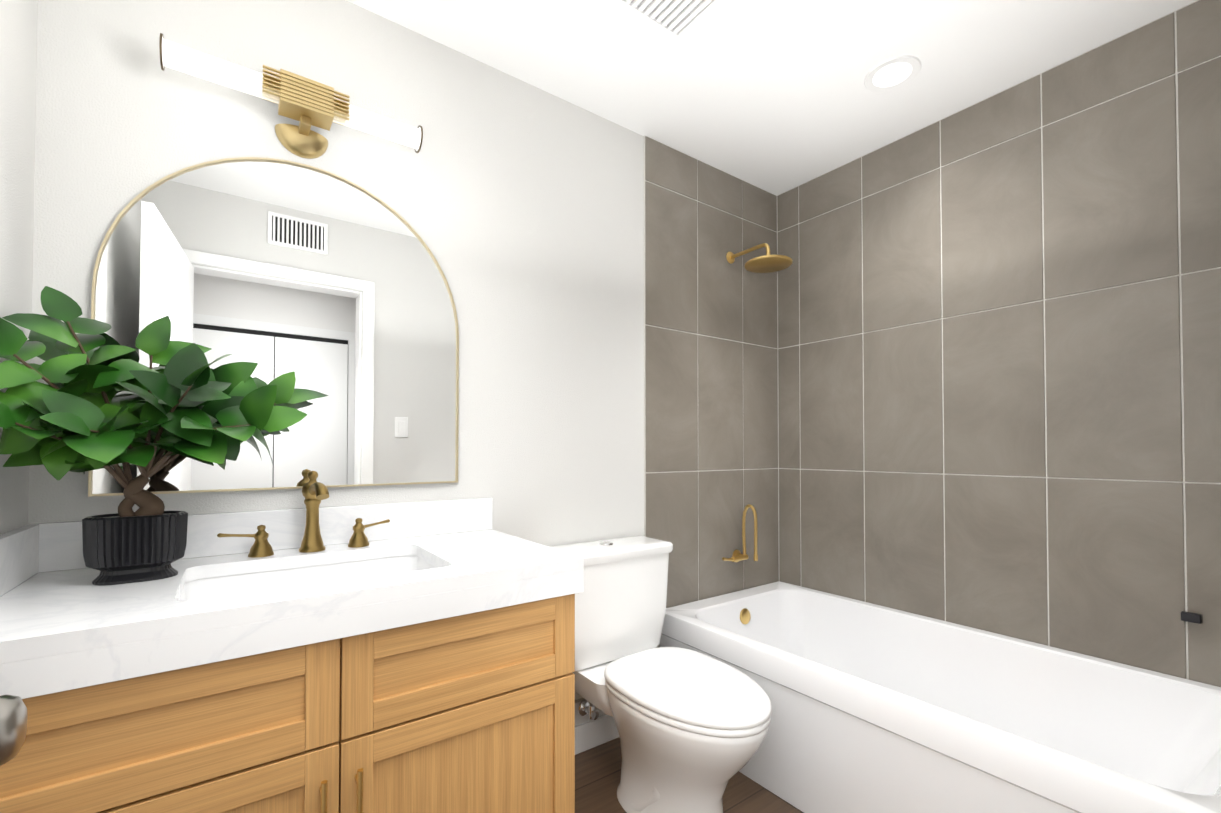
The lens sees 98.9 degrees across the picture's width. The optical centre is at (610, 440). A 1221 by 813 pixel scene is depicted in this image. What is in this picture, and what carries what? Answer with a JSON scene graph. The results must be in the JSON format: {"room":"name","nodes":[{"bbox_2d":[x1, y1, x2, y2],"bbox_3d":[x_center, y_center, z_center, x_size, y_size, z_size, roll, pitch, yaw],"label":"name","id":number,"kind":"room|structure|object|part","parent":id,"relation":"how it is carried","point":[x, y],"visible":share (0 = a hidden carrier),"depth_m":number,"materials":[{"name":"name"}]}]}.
{"room":"bathroom","nodes":[
{"label":"bathroom","id":0,"kind":"room"},
{"bbox_2d":[0,0,37,534],"bbox_3d":[-0.784,-0.082,0.393,0.100,2.430,1.765,1,-1,-36],"label":"wall","id":1,"kind":"structure","parent":0,"point":[18,44],"depth_m":1.05,"materials":[{"name":"white paint"}]},
{"bbox_2d":[28,0,659,725],"bbox_3d":[-0.232,-0.056,1.947,2.820,2.430,0.100,1,-1,-36],"label":"wall","id":2,"kind":"structure","parent":0,"point":[516,204],"depth_m":1.69,"materials":[{"name":"white paint"}]},
{"bbox_2d":[0,498,492,596],"bbox_3d":[-0.663,0.234,1.211,1.060,0.105,0.574,1,-1,-36],"label":"backsplash","id":3,"kind":"structure","parent":2,"relation":"attached to","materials":[{"name":"white stone"}]},
{"bbox_2d":[88,157,458,496],"bbox_3d":[-0.837,-0.315,1.439,0.850,0.890,0.016,1,-1,-36],"label":"mirror","id":4,"kind":"object","parent":2,"relation":"attached to","point":[336,288],"visible":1,"depth_m":1.43,"materials":[{"name":"clear glass"}]},
{"bbox_2d":[159,33,422,158],"bbox_3d":[-0.814,-0.857,1.392,0.579,0.147,0.132,1,-1,-36],"label":"sconce","id":5,"kind":"object","parent":2,"relation":"attached to","point":[306,103],"visible":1,"depth_m":1.36,"materials":[{"name":"gold metal"}]},
{"bbox_3d":[-0.822,-0.839,1.402,0.024,0.022,0.081,1,-1,-36],"label":"arm","id":6,"kind":"part","parent":5,"relation":"part of"},
{"bbox_2d":[575,715,618,754],"bbox_3d":[-0.151,1.108,1.917,0.602,0.100,0.011,1,-1,-36],"label":"baseboard","id":7,"kind":"structure","parent":2,"relation":"attached to","point":[595,733],"depth_m":1.96,"materials":[{"name":"white"}]},
{"bbox_2d":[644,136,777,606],"bbox_3d":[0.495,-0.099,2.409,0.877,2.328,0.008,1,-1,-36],"label":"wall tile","id":8,"kind":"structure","parent":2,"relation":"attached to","point":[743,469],"depth_m":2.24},
{"bbox_2d":[645,136,778,607],"bbox_3d":[0.496,-0.097,2.407,0.873,2.324,0.011,1,-1,-36],"label":"tiled wall","id":9,"kind":"structure","parent":2,"relation":"attached to","point":[711,403],"depth_m":2.37,"materials":[{"name":"grey tile"}]},
{"bbox_2d":[722,504,757,561],"bbox_3d":[0.580,0.432,2.381,0.177,0.278,0.115,1,-1,-36],"label":"tub filler","id":10,"kind":"object","parent":9,"relation":"attached to","point":[737,556],"visible":1,"depth_m":2.40,"materials":[{"name":"gold metal"}]},
{"bbox_3d":[0.530,0.535,2.359,0.073,0.026,0.020,1,-1,-36],"label":"lever","id":11,"kind":"part","parent":10,"relation":"part of","materials":[{"name":"gold metal"}]},
{"bbox_2d":[726,243,792,272],"bbox_3d":[0.657,-0.830,2.335,0.202,0.126,0.315,1,-1,-36],"label":"shower head","id":12,"kind":"object","parent":9,"relation":"attached to","point":[767,263],"visible":1,"depth_m":2.29},
{"bbox_3d":[0.632,-0.839,2.370,0.017,0.069,0.220,1,-1,-36],"label":"arm","id":13,"kind":"part","parent":12,"relation":"part of"},
{"bbox_2d":[575,737,803,812],"bbox_3d":[0.392,1.161,0.557,3.420,0.050,3.050,1,-1,-36],"label":"floor","id":14,"kind":"structure","parent":0,"point":[597,774],"depth_m":1.73,"materials":[{"name":"wood"}]},
{"bbox_2d":[0,498,583,812],"bbox_3d":[-0.659,0.664,1.198,1.060,0.965,0.588,1,-1,-36],"label":"bathroom vanity","id":15,"kind":"object","parent":14,"relation":"on","point":[415,657],"visible":1,"depth_m":1.01,"materials":[{"name":"brown wood"}]},
{"bbox_2d":[0,529,583,663],"bbox_3d":[-0.663,0.301,1.209,1.060,0.030,0.576,1,-1,-36],"label":"countertop","id":16,"kind":"structure","parent":15,"relation":"on","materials":[{"name":"white stone"}]},
{"bbox_2d":[0,286,328,584],"bbox_3d":[-0.885,-0.004,1.113,0.525,0.576,0.401,1,-1,-36],"label":"plant","id":17,"kind":"object","parent":16,"relation":"on","point":[78,413],"visible":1,"depth_m":1.02,"materials":[{"name":"green plant"}]},
{"bbox_3d":[-0.975,0.217,1.075,0.161,0.132,0.106,1,-1,-36],"label":"pot","id":18,"kind":"part","parent":17,"relation":"part of","materials":[{"name":"black ceramic"}]},
{"bbox_2d":[217,471,389,557],"bbox_3d":[-0.765,0.183,1.348,0.399,0.210,0.134,1,-1,-36],"label":"faucet","id":19,"kind":"object","parent":16,"relation":"on","point":[314,492],"visible":1,"depth_m":1.36,"materials":[{"name":"gold metal"}]},
{"bbox_3d":[-0.909,0.233,1.280,0.076,0.018,0.019,1,-1,-36],"label":"lever","id":20,"kind":"part","parent":19,"relation":"part of","materials":[{"name":"gold metal"}]},
{"bbox_3d":[-0.876,0.249,1.311,0.054,0.077,0.054,1,-1,-36],"label":"handle","id":21,"kind":"part","parent":19,"relation":"part of","materials":[{"name":"gold metal"}]},
{"bbox_3d":[-0.786,0.184,1.378,0.062,0.210,0.062,1,-1,-36],"label":"spout","id":22,"kind":"part","parent":19,"relation":"part of","materials":[{"name":"gold metal"}]},
{"bbox_3d":[-0.748,0.128,1.338,0.040,0.044,0.096,1,-1,-36],"label":"spout arm","id":23,"kind":"part","parent":19,"relation":"part of"},
{"bbox_3d":[-0.695,0.251,1.442,0.054,0.077,0.054,1,-1,-36],"label":"handle","id":24,"kind":"part","parent":19,"relation":"part of","materials":[{"name":"gold metal"}]},
{"bbox_3d":[-0.666,0.236,1.477,0.075,0.018,0.028,1,-1,-36],"label":"lever","id":25,"kind":"part","parent":19,"relation":"part of","materials":[{"name":"gold metal"}]},
{"bbox_2d":[179,555,436,600],"bbox_3d":[-0.657,0.394,1.189,0.560,0.155,0.405,1,-1,-36],"label":"sink","id":26,"kind":"object","parent":16,"relation":"in","point":[220,583],"depth_m":1.31,"materials":[{"name":"white ceramic"}]},
{"bbox_2d":[552,536,771,812],"bbox_3d":[0.155,0.766,1.660,0.490,0.802,0.773,1,-1,-36],"label":"toilet","id":27,"kind":"object","parent":14,"relation":"on","point":[692,726],"visible":0.83,"depth_m":1.58,"materials":[{"name":"white ceramic"}]},
{"bbox_3d":[-0.058,0.998,1.902,0.032,0.032,0.014,1,-1,-36],"label":"supply knob","id":28,"kind":"part","parent":27,"relation":"part of","materials":[{"name":"silver metal"}]},
{"bbox_3d":[-0.011,0.396,1.895,0.490,0.038,0.207,1,-1,-36],"label":"tank lid","id":29,"kind":"part","parent":27,"relation":"part of","materials":[{"name":"white ceramic"}]},
{"bbox_3d":[-0.013,0.591,1.895,0.468,0.350,0.192,1,-1,-36],"label":"tank","id":30,"kind":"part","parent":27,"relation":"part of","materials":[{"name":"white ceramic"}]},
{"bbox_3d":[0.236,0.755,1.569,0.380,0.020,0.526,1,-1,-36],"label":"seat","id":31,"kind":"part","parent":27,"relation":"part of","materials":[{"name":"white plastic"}]},
{"bbox_3d":[0.236,0.728,1.570,0.384,0.034,0.530,1,-1,-36],"label":"lid","id":32,"kind":"part","parent":27,"relation":"part of","materials":[{"name":"white plastic"}]},
{"bbox_3d":[0.227,0.960,1.578,0.376,0.386,0.545,1,-1,-36],"label":"bowl","id":33,"kind":"part","parent":27,"relation":"part of","materials":[{"name":"white ceramic"}]},
{"bbox_2d":[660,581,1220,812],"bbox_3d":[0.999,0.926,1.747,0.815,0.460,1.617,1,-1,-36],"label":"bathtub","id":34,"kind":"object","parent":14,"relation":"on","point":[878,709],"visible":0.88,"depth_m":1.60,"materials":[{"name":"white ceramic"}]},
{"bbox_2d":[346,0,1196,195],"bbox_3d":[0.392,-1.319,0.598,3.420,0.050,3.050,1,-1,-36],"label":"ceiling","id":35,"kind":"structure","parent":0,"point":[776,97],"depth_m":1.74,"materials":[{"name":"white paint"}]},
{"bbox_2d":[609,0,723,42],"bbox_3d":[0.180,-1.273,1.451,0.300,0.012,0.300,1,-1,-36],"label":"fan","id":36,"kind":"object","parent":35,"relation":"attached to","point":[677,21],"visible":1,"depth_m":1.55,"materials":[{"name":"white plastic"}]},
{"bbox_2d":[631,0,703,28],"bbox_3d":[0.180,-1.278,1.451,0.260,0.002,0.260,1,-1,-36],"label":"ceiling vent","id":37,"kind":"object","parent":36,"relation":"attached to","point":[660,14],"depth_m":1.55,"materials":[{"name":"grey"}]},
{"bbox_2d":[864,55,921,92],"bbox_3d":[0.979,-1.270,1.815,0.176,0.006,0.176,1,-1,-36],"label":"recessed light","id":38,"kind":"object","parent":35,"relation":"in","point":[893,73],"visible":1,"depth_m":1.81,"materials":[{"name":"white plastic"}]},
{"bbox_3d":[0.799,-0.080,0.527,2.620,2.430,0.120,1,-1,-36],"label":"wall","id":39,"kind":"structure","parent":0,"visible":0},
{"label":"door","id":40,"kind":"structure","parent":39,"relation":"in","visible":0},
{"bbox_2d":[0,694,26,765],"bbox_3d":[-0.589,0.272,0.478,0.074,0.066,0.066,1,-1,-42],"label":"door knob","id":41,"kind":"object","parent":40,"relation":"attached to","point":[13,719],"visible":1,"depth_m":0.48,"materials":[{"name":"silver metal"}]},
{"bbox_3d":[1.416,-0.055,1.992,0.100,2.430,1.765,1,-1,-36],"label":"wall","id":42,"kind":"structure","parent":0,"visible":0},
{"bbox_2d":[777,0,1220,686],"bbox_3d":[1.335,-0.270,2.011,0.012,2.000,1.644,1,-1,-36],"label":"tiled wall","id":43,"kind":"structure","parent":42,"relation":"attached to","point":[999,354],"depth_m":1.82,"materials":[{"name":"grey tile"}]},
{"bbox_2d":[1181,611,1201,623],"bbox_3d":[1.673,0.509,1.504,0.022,0.025,0.040,1,-1,-36],"label":"hook","id":44,"kind":"object","parent":43,"relation":"attached to","point":[1191,617],"visible":1,"depth_m":1.50,"materials":[{"name":"grey metal"}]}
]}

